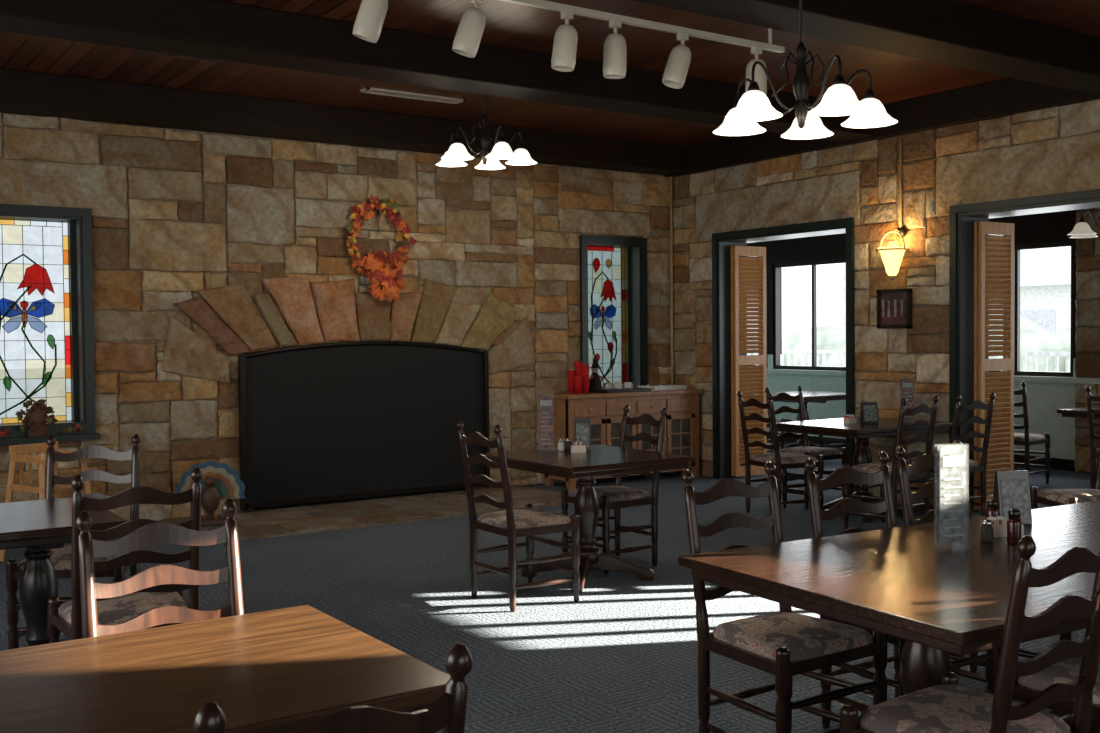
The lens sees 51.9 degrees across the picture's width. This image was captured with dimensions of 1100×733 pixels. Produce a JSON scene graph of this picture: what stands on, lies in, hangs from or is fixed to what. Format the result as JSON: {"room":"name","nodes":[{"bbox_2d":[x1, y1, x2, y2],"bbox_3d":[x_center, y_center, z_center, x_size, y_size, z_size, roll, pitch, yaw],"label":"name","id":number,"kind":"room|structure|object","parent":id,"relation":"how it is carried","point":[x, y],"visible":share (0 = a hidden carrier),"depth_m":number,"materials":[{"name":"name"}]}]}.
{"room":"restaurant dining room","nodes":[
{"label":"restaurant dining room","id":0,"kind":"room"},
{"bbox_2d":[0,113,670,521],"bbox_3d":[-3.099,-0.488,9.425,10.555,3.517,0.432,-2,2,-34],"label":"wall","id":1,"kind":"structure","parent":0,"point":[209,249],"depth_m":9.73,"materials":[{"name":"stone"}]},
{"bbox_2d":[0,204,99,444],"bbox_3d":[-4.033,-0.326,8.711,0.960,1.805,0.380,-2,2,-34],"label":"window","id":2,"kind":"structure","parent":1,"relation":"in","point":[73,307],"depth_m":8.84,"materials":[{"name":"multicoloured glass"}]},
{"bbox_2d":[15,399,57,436],"bbox_3d":[-3.893,0.387,8.580,0.302,0.289,0.140,-2,2,-34],"label":"dried flowers","id":3,"kind":"object","parent":2,"relation":"on","point":[36,417],"visible":1,"depth_m":8.54,"materials":[{"name":"orange plant"}]},
{"bbox_2d":[0,423,84,436],"bbox_3d":[-3.949,0.491,8.580,0.804,0.082,0.044,-2,2,-34],"label":"leaf garland","id":4,"kind":"object","parent":2,"relation":"on","point":[72,429],"visible":1,"depth_m":8.73},
{"bbox_2d":[345,194,416,301],"bbox_3d":[-1.507,-1.061,10.166,0.694,0.966,0.208,-2,2,-34],"label":"wreath","id":5,"kind":"object","parent":1,"relation":"attached to","point":[384,271],"visible":1,"depth_m":10.13,"materials":[{"name":"orange plant"}]},
{"bbox_2d":[0,441,1099,732],"bbox_3d":[0.718,1.352,6.887,14.500,0.100,16.100,-2,2,-34],"label":"floor","id":6,"kind":"structure","parent":0,"point":[622,657],"depth_m":6.23,"materials":[{"name":"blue carpet"}]},
{"bbox_2d":[0,442,91,560],"bbox_3d":[-3.427,0.925,7.735,0.486,0.782,0.486,0,2,31],"label":"high chair","id":7,"kind":"object","parent":6,"relation":"on","point":[17,452],"visible":0.43,"depth_m":7.66,"materials":[{"name":"brown wood"}]},
{"bbox_2d":[0,497,127,646],"bbox_3d":[-2.489,1.014,4.597,1.300,0.760,0.880,-2,2,-34],"label":"dining table","id":8,"kind":"object","parent":6,"relation":"on","point":[39,526],"visible":0.57,"depth_m":4.75,"materials":[{"name":"brown wood"}]},
{"bbox_2d":[6,434,140,649],"bbox_3d":[-2.252,0.858,5.427,0.516,1.021,0.533,-1,2,-6],"label":"dining chair","id":9,"kind":"object","parent":6,"relation":"on","point":[60,558],"visible":0.3,"depth_m":5.60,"materials":[{"name":"brown wood"}]},
{"bbox_2d":[47,467,202,643],"bbox_3d":[-1.605,0.884,4.306,0.516,1.021,0.533,-1,2,-30],"label":"dining chair","id":10,"kind":"object","parent":6,"relation":"on","point":[65,618],"visible":0.42,"depth_m":4.14,"materials":[{"name":"brown wood"}]},
{"bbox_2d":[76,498,243,638],"bbox_3d":[-0.983,0.913,3.066,0.516,1.021,0.533,-2,2,-34],"label":"dining chair","id":11,"kind":"object","parent":6,"relation":"on","point":[156,533],"visible":0.48,"depth_m":3.24,"materials":[{"name":"brown wood"}]},
{"bbox_2d":[0,605,449,732],"bbox_3d":[-0.961,1.061,2.420,1.300,0.760,0.860,-2,2,-34],"label":"dining table","id":12,"kind":"object","parent":6,"relation":"on","point":[285,670],"visible":0.9,"depth_m":2.46,"materials":[{"name":"brown wood"}]},
{"bbox_2d":[192,643,472,732],"bbox_3d":[-0.453,0.943,1.823,0.516,1.021,0.533,-2,2,-41],"label":"dining chair","id":13,"kind":"object","parent":6,"relation":"on","point":[447,714],"visible":1,"depth_m":1.69,"materials":[{"name":"brown wood"}]},
{"bbox_2d":[160,485,572,540],"bbox_3d":[-1.409,1.224,9.677,3.458,0.037,1.221,-2,2,-34],"label":"hearth","id":14,"kind":"object","parent":6,"relation":"on","point":[276,522],"visible":0.79,"depth_m":9.47,"materials":[{"name":"stone"}]},
{"bbox_2d":[175,460,244,524],"bbox_3d":[-2.656,0.986,8.829,0.529,0.490,0.260,-1,2,-14],"label":"decoration","id":15,"kind":"object","parent":14,"relation":"on","point":[218,482],"visible":0.91,"depth_m":8.87,"materials":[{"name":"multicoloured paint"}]},
{"bbox_2d":[238,341,489,510],"bbox_3d":[-1.600,0.478,10.165,2.424,1.414,0.060,-2,2,-34],"label":"fireplace screen","id":16,"kind":"object","parent":14,"relation":"on","point":[322,422],"visible":0.99,"depth_m":10.08,"materials":[{"name":"metal"}]},
{"bbox_2d":[456,420,579,611],"bbox_3d":[-0.189,0.813,6.387,0.533,1.021,0.516,-2,2,-34],"label":"dining chair","id":17,"kind":"object","parent":6,"relation":"on","point":[529,521],"visible":1,"depth_m":6.29,"materials":[{"name":"brown wood"}]},
{"bbox_2d":[482,444,695,592],"bbox_3d":[0.227,0.924,6.966,0.920,0.760,0.980,-2,2,-34],"label":"dining table","id":18,"kind":"object","parent":6,"relation":"on","point":[601,460],"visible":0.81,"depth_m":6.89,"materials":[{"name":"brown wood"}]},
{"bbox_2d":[539,394,552,447],"bbox_3d":[-0.025,0.356,7.205,0.124,0.365,0.124,-1,2,-4],"label":"holder","id":19,"kind":"object","parent":18,"relation":"on","point":[545,400],"visible":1,"depth_m":7.19,"materials":[{"name":"clear plastic"}]},
{"bbox_2d":[558,439,563,450],"bbox_3d":[0.070,0.500,7.213,0.044,0.075,0.044,-2,2,-34],"label":"salt shaker","id":20,"kind":"object","parent":18,"relation":"on","point":[560,441],"visible":1,"depth_m":7.20,"materials":[{"name":"white glass"}]},
{"bbox_2d":[565,438,571,450],"bbox_3d":[0.117,0.499,7.233,0.044,0.075,0.044,-2,2,-34],"label":"pepper shaker","id":21,"kind":"object","parent":18,"relation":"on","point":[568,443],"visible":0.93,"depth_m":7.21,"materials":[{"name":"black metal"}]},
{"bbox_2d":[571,441,585,452],"bbox_3d":[0.177,0.506,7.092,0.090,0.068,0.060,-1,2,-4],"label":"caddy","id":22,"kind":"object","parent":18,"relation":"on","point":[576,447],"visible":1,"depth_m":7.06,"materials":[{"name":"white ceramic"}]},
{"bbox_2d":[574,418,590,449],"bbox_3d":[0.208,0.435,7.257,0.100,0.200,0.070,-1,2,-4],"label":"tent card","id":23,"kind":"object","parent":18,"relation":"on","point":[581,426],"visible":0.79,"depth_m":7.24,"materials":[{"name":"grey paper"}]},
{"bbox_2d":[561,405,666,574],"bbox_3d":[0.427,0.780,7.389,0.533,1.021,0.516,-2,2,-32],"label":"dining chair","id":24,"kind":"object","parent":6,"relation":"on","point":[616,497],"visible":0.7,"depth_m":7.30,"materials":[{"name":"brown wood"}]},
{"bbox_2d":[542,388,701,489],"bbox_3d":[0.760,0.712,11.526,1.720,0.920,0.471,-2,2,-34],"label":"base cabinet","id":25,"kind":"object","parent":6,"relation":"on","point":[605,412],"visible":0.65,"depth_m":11.33,"materials":[{"name":"brown wood"}]},
{"bbox_2d":[567,370,575,392],"bbox_3d":[0.215,0.150,11.220,0.084,0.227,0.084,-2,2,-34],"label":"cups","id":26,"kind":"object","parent":25,"relation":"on","point":[571,373],"visible":0.93,"depth_m":11.19,"materials":[{"name":"plastic"}]},
{"bbox_2d":[574,361,581,375],"bbox_3d":[0.283,0.106,11.278,0.084,0.311,0.084,-2,2,-34],"label":"cups","id":27,"kind":"object","parent":25,"relation":"on","point":[577,365],"visible":0.56,"depth_m":11.24,"materials":[{"name":"plastic"}]},
{"bbox_2d":[574,376,582,393],"bbox_3d":[0.280,0.181,11.108,0.084,0.171,0.084,-2,2,-34],"label":"cups","id":28,"kind":"object","parent":25,"relation":"on","point":[578,379],"visible":1,"depth_m":11.08,"materials":[{"name":"plastic"}]},
{"bbox_2d":[581,364,589,392],"bbox_3d":[0.351,0.122,11.179,0.084,0.283,0.084,-2,2,-34],"label":"cups","id":29,"kind":"object","parent":25,"relation":"on","point":[585,367],"visible":0.98,"depth_m":11.15,"materials":[{"name":"plastic"}]},
{"bbox_2d":[589,355,603,391],"bbox_3d":[0.460,0.071,11.418,0.181,0.370,0.167,-1,2,-1],"label":"figurine","id":30,"kind":"object","parent":25,"relation":"on","point":[595,382],"visible":0.92,"depth_m":11.38,"materials":[{"name":"black ceramic"}]},
{"bbox_2d":[603,382,612,388],"bbox_3d":[0.595,0.208,11.584,0.099,0.085,0.079,-1,2,-2],"label":"coffee mug","id":31,"kind":"object","parent":25,"relation":"on","point":[607,385],"visible":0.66,"depth_m":11.55,"materials":[{"name":"white ceramic"}]},
{"bbox_2d":[614,382,622,388],"bbox_3d":[0.707,0.208,11.564,0.099,0.085,0.079,-1,2,-2],"label":"coffee mug","id":32,"kind":"object","parent":25,"relation":"on","point":[618,385],"visible":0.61,"depth_m":11.53,"materials":[{"name":"white ceramic"}]},
{"bbox_2d":[595,388,650,392],"bbox_3d":[0.738,0.240,11.362,0.570,0.030,0.190,-2,2,-34],"label":"tray","id":33,"kind":"object","parent":25,"relation":"on","point":[621,390],"visible":1,"depth_m":11.29,"materials":[{"name":"paint"}]},
{"bbox_2d":[624,382,632,387],"bbox_3d":[0.811,0.205,11.623,0.099,0.085,0.079,-1,2,-2],"label":"coffee mug","id":34,"kind":"object","parent":25,"relation":"on","point":[626,384],"visible":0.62,"depth_m":11.59,"materials":[{"name":"white ceramic"}]},
{"bbox_2d":[638,384,686,390],"bbox_3d":[1.176,0.210,11.819,0.452,0.057,0.272,-2,2,-34],"label":"serving tray","id":35,"kind":"object","parent":25,"relation":"on","point":[660,386],"visible":0.94,"depth_m":11.73,"materials":[{"name":"white ceramic"}]},
{"bbox_2d":[754,419,784,451],"bbox_3d":[2.389,0.598,13.290,0.533,1.021,0.516,-2,2,-34],"label":"dining chair","id":36,"kind":"object","parent":6,"relation":"on","point":[768,439],"visible":0.04,"depth_m":13.22,"materials":[{"name":"brown wood"}]},
{"bbox_2d":[737,391,823,511],"bbox_3d":[1.893,0.712,9.345,0.533,1.021,0.516,-1,2,-26],"label":"dining chair","id":37,"kind":"object","parent":6,"relation":"on","point":[783,460],"visible":0.83,"depth_m":9.23,"materials":[{"name":"brown wood"}]},
{"bbox_2d":[681,461,886,732],"bbox_3d":[0.798,0.873,3.934,0.516,1.021,0.533,-2,2,-34],"label":"dining chair","id":38,"kind":"object","parent":6,"relation":"on","point":[784,644],"visible":0.87,"depth_m":3.87,"materials":[{"name":"brown wood"}]},
{"bbox_2d":[747,391,845,452],"bbox_3d":[3.081,0.709,13.766,1.200,0.760,0.900,-2,2,-34],"label":"dining table","id":39,"kind":"object","parent":6,"relation":"on","point":[808,396],"visible":0.38,"depth_m":13.67,"materials":[{"name":"brown wood"}]},
{"bbox_2d":[765,386,846,509],"bbox_3d":[2.232,0.694,9.907,0.516,1.021,0.533,-2,2,-34],"label":"dining chair","id":40,"kind":"object","parent":6,"relation":"on","point":[828,453],"visible":0.38,"depth_m":9.91,"materials":[{"name":"brown wood"}]},
{"bbox_2d":[819,418,845,452],"bbox_3d":[3.497,0.592,13.154,0.516,1.021,0.533,-2,2,-34],"label":"dining chair","id":41,"kind":"object","parent":6,"relation":"on","point":[821,438],"visible":0.1,"depth_m":13.21,"materials":[{"name":"brown wood"}]},
{"bbox_2d":[776,417,951,522],"bbox_3d":[2.564,0.839,9.268,1.150,0.760,0.920,-2,2,-34],"label":"dining table","id":42,"kind":"object","parent":6,"relation":"on","point":[886,427],"visible":0.49,"depth_m":9.11,"materials":[{"name":"brown wood"}]},
{"bbox_2d":[843,414,856,423],"bbox_3d":[2.442,0.427,9.200,0.090,0.068,0.060,-2,2,-34],"label":"caddy","id":43,"kind":"object","parent":42,"relation":"on","point":[848,419],"visible":1,"depth_m":9.18,"materials":[{"name":"white ceramic"}]},
{"bbox_2d":[860,402,878,422],"bbox_3d":[2.602,0.374,9.211,0.130,0.170,0.070,-1,2,-4],"label":"tent card","id":44,"kind":"object","parent":42,"relation":"on","point":[869,410],"visible":1,"depth_m":9.19,"materials":[{"name":"black paint"}]},
{"bbox_2d":[901,378,913,419],"bbox_3d":[2.912,0.274,9.215,0.124,0.365,0.124,-1,2,-4],"label":"holder","id":45,"kind":"object","parent":42,"relation":"on","point":[907,384],"visible":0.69,"depth_m":9.20,"materials":[{"name":"clear plastic"}]},
{"bbox_2d":[678,500,1099,725],"bbox_3d":[1.800,0.996,3.910,2.500,0.760,1.160,-1,2,-30],"label":"dining table","id":46,"kind":"object","parent":6,"relation":"on","point":[942,599],"visible":0.84,"depth_m":3.47,"materials":[{"name":"brown wood"}]},
{"bbox_2d":[936,445,965,542],"bbox_3d":[1.371,0.442,3.859,0.124,0.355,0.124,-1,2,-14],"label":"holder","id":47,"kind":"object","parent":46,"relation":"on","point":[950,459],"visible":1,"depth_m":3.85,"materials":[{"name":"clear plastic"}]},
{"bbox_2d":[980,519,992,541],"bbox_3d":[1.537,0.577,3.976,0.044,0.075,0.044,-2,2,-34],"label":"pepper shaker","id":48,"kind":"object","parent":46,"relation":"on","point":[986,530],"visible":1,"depth_m":3.96,"materials":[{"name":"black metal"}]},
{"bbox_2d":[985,499,999,518],"bbox_3d":[1.656,0.552,4.226,0.052,0.110,0.052,-2,2,-34],"label":"sauce bottle","id":49,"kind":"object","parent":46,"relation":"on","point":[992,509],"visible":0.66,"depth_m":4.21,"materials":[{"name":"glass"}]},
{"bbox_2d":[984,516,1007,537],"bbox_3d":[1.613,0.577,4.077,0.090,0.068,0.060,-1,2,-14],"label":"caddy","id":50,"kind":"object","parent":46,"relation":"on","point":[999,524],"visible":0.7,"depth_m":4.05,"materials":[{"name":"white ceramic"}]},
{"bbox_2d":[993,470,1031,523],"bbox_3d":[1.781,0.502,4.360,0.130,0.200,0.070,-1,2,-9],"label":"tent card","id":51,"kind":"object","parent":46,"relation":"on","point":[1011,488],"visible":0.75,"depth_m":4.34,"materials":[{"name":"grey paper"}]},
{"bbox_2d":[1007,508,1021,543],"bbox_3d":[1.615,0.555,3.932,0.048,0.120,0.048,-2,2,-34],"label":"sauce bottle","id":52,"kind":"object","parent":46,"relation":"on","point":[1014,525],"visible":0.93,"depth_m":3.91,"materials":[{"name":"black paint"}]},
{"bbox_2d":[1020,518,1023,537],"bbox_3d":[1.648,0.573,3.991,0.048,0.080,0.048,-2,2,-34],"label":"salt shaker","id":53,"kind":"object","parent":46,"relation":"on","point":[1020,518],"visible":0.16,"depth_m":3.98,"materials":[{"name":"white glass"}]},
{"bbox_2d":[843,395,938,528],"bbox_3d":[2.589,0.728,8.559,0.516,1.021,0.533,-2,2,-38],"label":"dining chair","id":54,"kind":"object","parent":6,"relation":"on","point":[869,468],"visible":0.66,"depth_m":8.45,"materials":[{"name":"brown wood"}]},
{"bbox_2d":[804,451,998,727],"bbox_3d":[1.306,0.860,4.257,0.516,1.021,0.533,-2,2,-32],"label":"dining chair","id":55,"kind":"object","parent":6,"relation":"on","point":[842,475],"visible":0.35,"depth_m":4.33,"materials":[{"name":"brown wood"}]},
{"bbox_2d":[901,393,995,519],"bbox_3d":[3.150,0.713,8.918,0.516,1.021,0.533,-2,2,-32],"label":"dining chair","id":56,"kind":"object","parent":6,"relation":"on","point":[971,465],"visible":0.48,"depth_m":8.80,"materials":[{"name":"brown wood"}]},
{"bbox_2d":[840,535,1099,732],"bbox_3d":[1.136,0.897,2.984,0.516,1.021,0.533,-2,2,-37],"label":"dining chair","id":57,"kind":"object","parent":6,"relation":"on","point":[948,707],"visible":1,"depth_m":2.88,"materials":[{"name":"brown wood"}]},
{"bbox_2d":[894,439,1071,682],"bbox_3d":[1.792,0.843,4.710,0.516,1.021,0.533,-2,2,-36],"label":"dining chair","id":58,"kind":"object","parent":6,"relation":"on","point":[925,461],"visible":0.21,"depth_m":4.79,"materials":[{"name":"brown wood"}]},
{"bbox_2d":[1014,381,1049,483],"bbox_3d":[4.530,0.642,11.051,0.533,1.021,0.516,-2,2,-44],"label":"dining chair","id":59,"kind":"object","parent":6,"relation":"on","point":[1027,439],"visible":0.48,"depth_m":10.85,"materials":[{"name":"brown wood"}]},
{"bbox_2d":[1012,657,1099,732],"bbox_3d":[1.702,0.882,3.322,0.516,1.021,0.533,-2,2,-34],"label":"dining chair","id":60,"kind":"object","parent":6,"relation":"on","point":[1066,671],"visible":0.29,"depth_m":3.33,"materials":[{"name":"fabric"}]},
{"bbox_2d":[1030,448,1099,508],"bbox_3d":[3.374,0.763,7.059,0.533,1.021,0.516,-1,2,-4],"label":"dining chair","id":61,"kind":"object","parent":6,"relation":"on","point":[1049,497],"visible":0.34,"depth_m":7.06,"materials":[{"name":"fabric"}]},
{"bbox_2d":[1057,406,1099,418],"bbox_3d":[5.507,0.777,10.580,1.200,0.760,0.900,-2,2,-34],"label":"dining table","id":62,"kind":"object","parent":6,"relation":"on","point":[1082,412],"visible":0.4,"depth_m":10.50,"materials":[{"name":"brown wood"}]},
{"bbox_2d":[1086,386,1099,488],"bbox_3d":[4.958,0.675,9.717,0.533,1.021,0.516,-2,2,-34],"label":"dining chair","id":63,"kind":"object","parent":6,"relation":"on","point":[1093,453],"visible":0.84,"depth_m":9.76,"materials":[{"name":"brown wood"}]},
{"bbox_2d":[0,0,1099,146],"bbox_3d":[0.308,-2.146,4.377,11.150,0.100,12.550,-2,2,-34],"label":"ceiling","id":64,"kind":"structure","parent":0,"point":[894,77],"depth_m":8.14,"materials":[{"name":"brown wood"}]},
{"bbox_2d":[131,49,222,62],"bbox_3d":[-2.543,-2.160,7.788,0.600,0.012,0.250,-2,2,-34],"label":"ceiling vent","id":65,"kind":"object","parent":64,"relation":"attached to","point":[133,50],"depth_m":7.86,"materials":[{"name":"brown metal"}]},
{"bbox_2d":[0,68,685,174],"bbox_3d":[-2.979,-2.069,9.092,10.450,0.260,0.360,-2,2,-34],"label":"ceiling beam","id":66,"kind":"structure","parent":64,"relation":"attached to","point":[22,92],"depth_m":9.47,"materials":[{"name":"brown wood"}]},
{"bbox_2d":[358,87,465,103],"bbox_3d":[-1.119,-2.213,9.248,0.900,0.012,0.160,-2,2,-34],"label":"ceiling vent","id":67,"kind":"object","parent":64,"relation":"attached to","point":[379,91],"depth_m":9.23,"materials":[{"name":"grey metal"}]},
{"bbox_2d":[0,0,873,141],"bbox_3d":[-1.583,-2.024,7.055,10.450,0.260,0.360,-2,2,-34],"label":"ceiling beam","id":68,"kind":"structure","parent":64,"relation":"attached to","point":[211,29],"depth_m":7.20,"materials":[{"name":"brown wood"}]},
{"bbox_2d":[436,95,536,169],"bbox_3d":[-0.487,-1.857,8.451,0.775,0.690,0.761,-2,2,-34],"label":"chandelier","id":69,"kind":"object","parent":64,"relation":"hanging from","point":[457,152],"visible":0.99,"depth_m":8.45,"materials":[{"name":"glass"}]},
{"bbox_2d":[353,0,784,94],"bbox_3d":[-0.010,-1.816,5.696,3.300,0.627,0.156,-2,2,-34],"label":"track light","id":70,"kind":"object","parent":64,"relation":"attached to","point":[371,15],"visible":0.92,"depth_m":5.81,"materials":[{"name":"white metal"}]},
{"bbox_2d":[712,0,897,139],"bbox_3d":[1.084,-1.583,4.947,0.792,1.070,0.814,-2,2,-34],"label":"chandelier","id":71,"kind":"object","parent":64,"relation":"hanging from","point":[839,99],"visible":1,"depth_m":4.93,"materials":[{"name":"glass"}]},
{"bbox_2d":[633,0,1099,94],"bbox_3d":[-0.255,-1.981,5.117,10.450,0.260,0.360,-2,2,-34],"label":"ceiling beam","id":72,"kind":"structure","parent":64,"relation":"attached to","point":[949,32],"depth_m":6.75,"materials":[{"name":"brown wood"}]},
{"bbox_2d":[579,235,647,388],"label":"stained glass window","id":73,"kind":"structure","parent":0,"point":[594,254],"depth_m":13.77,"materials":[{"name":"multicoloured glass"}]},
{"bbox_2d":[672,99,1099,505],"bbox_3d":[4.697,-0.505,7.602,0.341,3.516,12.250,-2,2,-34],"label":"wall","id":74,"kind":"structure","parent":0,"point":[1054,150],"depth_m":9.85,"materials":[{"name":"stone"}]},
{"bbox_2d":[670,176,673,384],"bbox_3d":[1.315,-0.447,12.191,0.028,3.190,0.028,-2,2,-34],"label":"conduit pipe","id":75,"kind":"object","parent":74,"relation":"attached to","point":[671,203],"visible":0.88,"depth_m":12.16,"materials":[{"name":"brown metal"}]},
{"bbox_2d":[731,246,766,476],"bbox_3d":[2.073,-0.057,11.775,0.420,2.380,0.080,-1,2,-31],"label":"louvered shutter","id":76,"kind":"object","parent":74,"relation":"attached to","point":[748,271],"visible":0.88,"depth_m":11.73,"materials":[{"name":"brown wood"}]},
{"bbox_2d":[712,217,854,493],"bbox_3d":[2.365,-0.094,11.039,0.405,2.530,1.840,-2,2,-34],"label":"door","id":77,"kind":"structure","parent":74,"relation":"in","point":[722,242],"depth_m":11.62,"materials":[{"name":"green paint"}]},
{"bbox_2d":[664,77,1099,177],"bbox_3d":[4.634,-2.075,7.312,0.100,0.280,11.900,-2,2,-34],"label":"ceiling beam","id":78,"kind":"structure","parent":74,"relation":"attached to","point":[1009,96],"depth_m":9.44,"materials":[{"name":"brown wood"}]},
{"bbox_2d":[876,139,908,280],"bbox_3d":[2.922,-1.340,9.648,0.274,1.210,0.274,-2,2,-34],"label":"wall sconce","id":79,"kind":"object","parent":74,"relation":"attached to","point":[892,257],"visible":1,"depth_m":9.63,"materials":[{"name":"glass"}]},
{"bbox_2d":[877,288,911,328],"bbox_3d":[2.981,-0.499,9.785,0.037,0.340,0.350,-2,2,-34],"label":"framed picture","id":80,"kind":"object","parent":74,"relation":"attached to","point":[894,306],"visible":1,"depth_m":9.78,"materials":[{"name":"black paint"}]},
{"bbox_2d":[974,221,1013,510],"bbox_3d":[3.705,-0.005,9.427,0.420,2.380,0.080,-1,2,-31],"label":"louvered shutter","id":81,"kind":"object","parent":74,"relation":"attached to","point":[993,255],"visible":0.83,"depth_m":9.38,"materials":[{"name":"brown wood"}]},
{"bbox_2d":[949,189,1099,511],"bbox_3d":[4.015,-0.041,8.631,0.405,2.530,1.960,-2,2,-34],"label":"door","id":82,"kind":"structure","parent":74,"relation":"in","point":[962,218],"depth_m":9.28,"materials":[{"name":"green paint"}]},
{"bbox_2d":[746,210,1099,472],"bbox_3d":[4.771,-0.414,13.323,0.260,3.000,9.800,-2,2,-34],"label":"wall","id":83,"kind":"structure","parent":0,"point":[1046,395],"depth_m":12.57,"materials":[{"name":"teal paint"}]},
{"bbox_2d":[747,265,767,368],"bbox_3d":[2.688,-0.706,16.363,0.090,1.450,1.420,-2,2,-34],"label":"window","id":84,"kind":"structure","parent":83,"relation":"in","point":[766,265],"depth_m":15.79,"materials":[{"name":"metal"}]},
{"bbox_2d":[773,259,845,370],"bbox_3d":[3.536,-0.678,15.126,0.090,1.450,1.420,-2,2,-34],"label":"window","id":85,"kind":"structure","parent":83,"relation":"in","point":[776,267],"depth_m":15.31,"materials":[{"name":"metal"}]},
{"bbox_2d":[989,241,1073,376],"bbox_3d":[5.231,-0.624,12.652,0.090,1.450,1.420,-2,2,-34],"label":"window","id":86,"kind":"structure","parent":83,"relation":"in","point":[1017,372],"depth_m":12.53,"materials":[{"name":"metal"}]},
{"bbox_2d":[1074,207,1099,471],"bbox_3d":[5.747,-0.346,11.726,0.058,2.944,0.632,-2,2,-34],"label":"wall","id":87,"kind":"structure","parent":0,"point":[1087,318],"depth_m":11.86,"materials":[{"name":"paint"}]},
{"bbox_3d":[3.525,-1.879,12.437,3.250,0.100,10.200,-2,2,-34],"label":"ceiling","id":88,"kind":"structure","parent":0,"visible":0},
{"bbox_2d":[1068,209,1099,237],"bbox_3d":[5.063,-1.474,10.185,0.809,0.610,0.806,-2,2,-34],"label":"chandelier","id":89,"kind":"object","parent":88,"relation":"hanging from","point":[1081,229],"visible":0.98,"depth_m":10.12,"materials":[{"name":"glass"}]},
{"label":"outside","id":90,"kind":"structure","parent":0,"visible":0},
{"bbox_2d":[0,369,70,422],"bbox_3d":[6.512,0.972,34.794,110.000,0.200,110.000,-2,2,-34],"label":"ground","id":91,"kind":"structure","parent":90,"point":[13,373],"depth_m":40.58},
{"bbox_2d":[747,317,1070,371],"bbox_3d":[9.468,-0.170,42.911,4.383,3.186,46.220,-2,2,-34],"label":"trees","id":92,"kind":"object","parent":91,"relation":"on","point":[1032,337],"visible":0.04,"depth_m":34.21,"materials":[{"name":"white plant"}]},
{"bbox_2d":[748,263,1070,371],"bbox_3d":[4.019,-0.336,19.720,0.120,3.300,16.000,-2,2,-34],"label":"porch railing","id":93,"kind":"object","parent":91,"relation":"on","point":[1024,354],"visible":0.02,"depth_m":18.45,"materials":[{"name":"white paint"}]},
{"bbox_2d":[838,247,1070,333],"bbox_3d":[20.206,-2.376,46.528,7.200,5.600,15.200,-2,2,-34],"label":"neighbouring building","id":94,"kind":"structure","parent":91,"relation":"on","point":[1045,274],"depth_m":43.32,"materials":[{"name":"white"}]}
]}

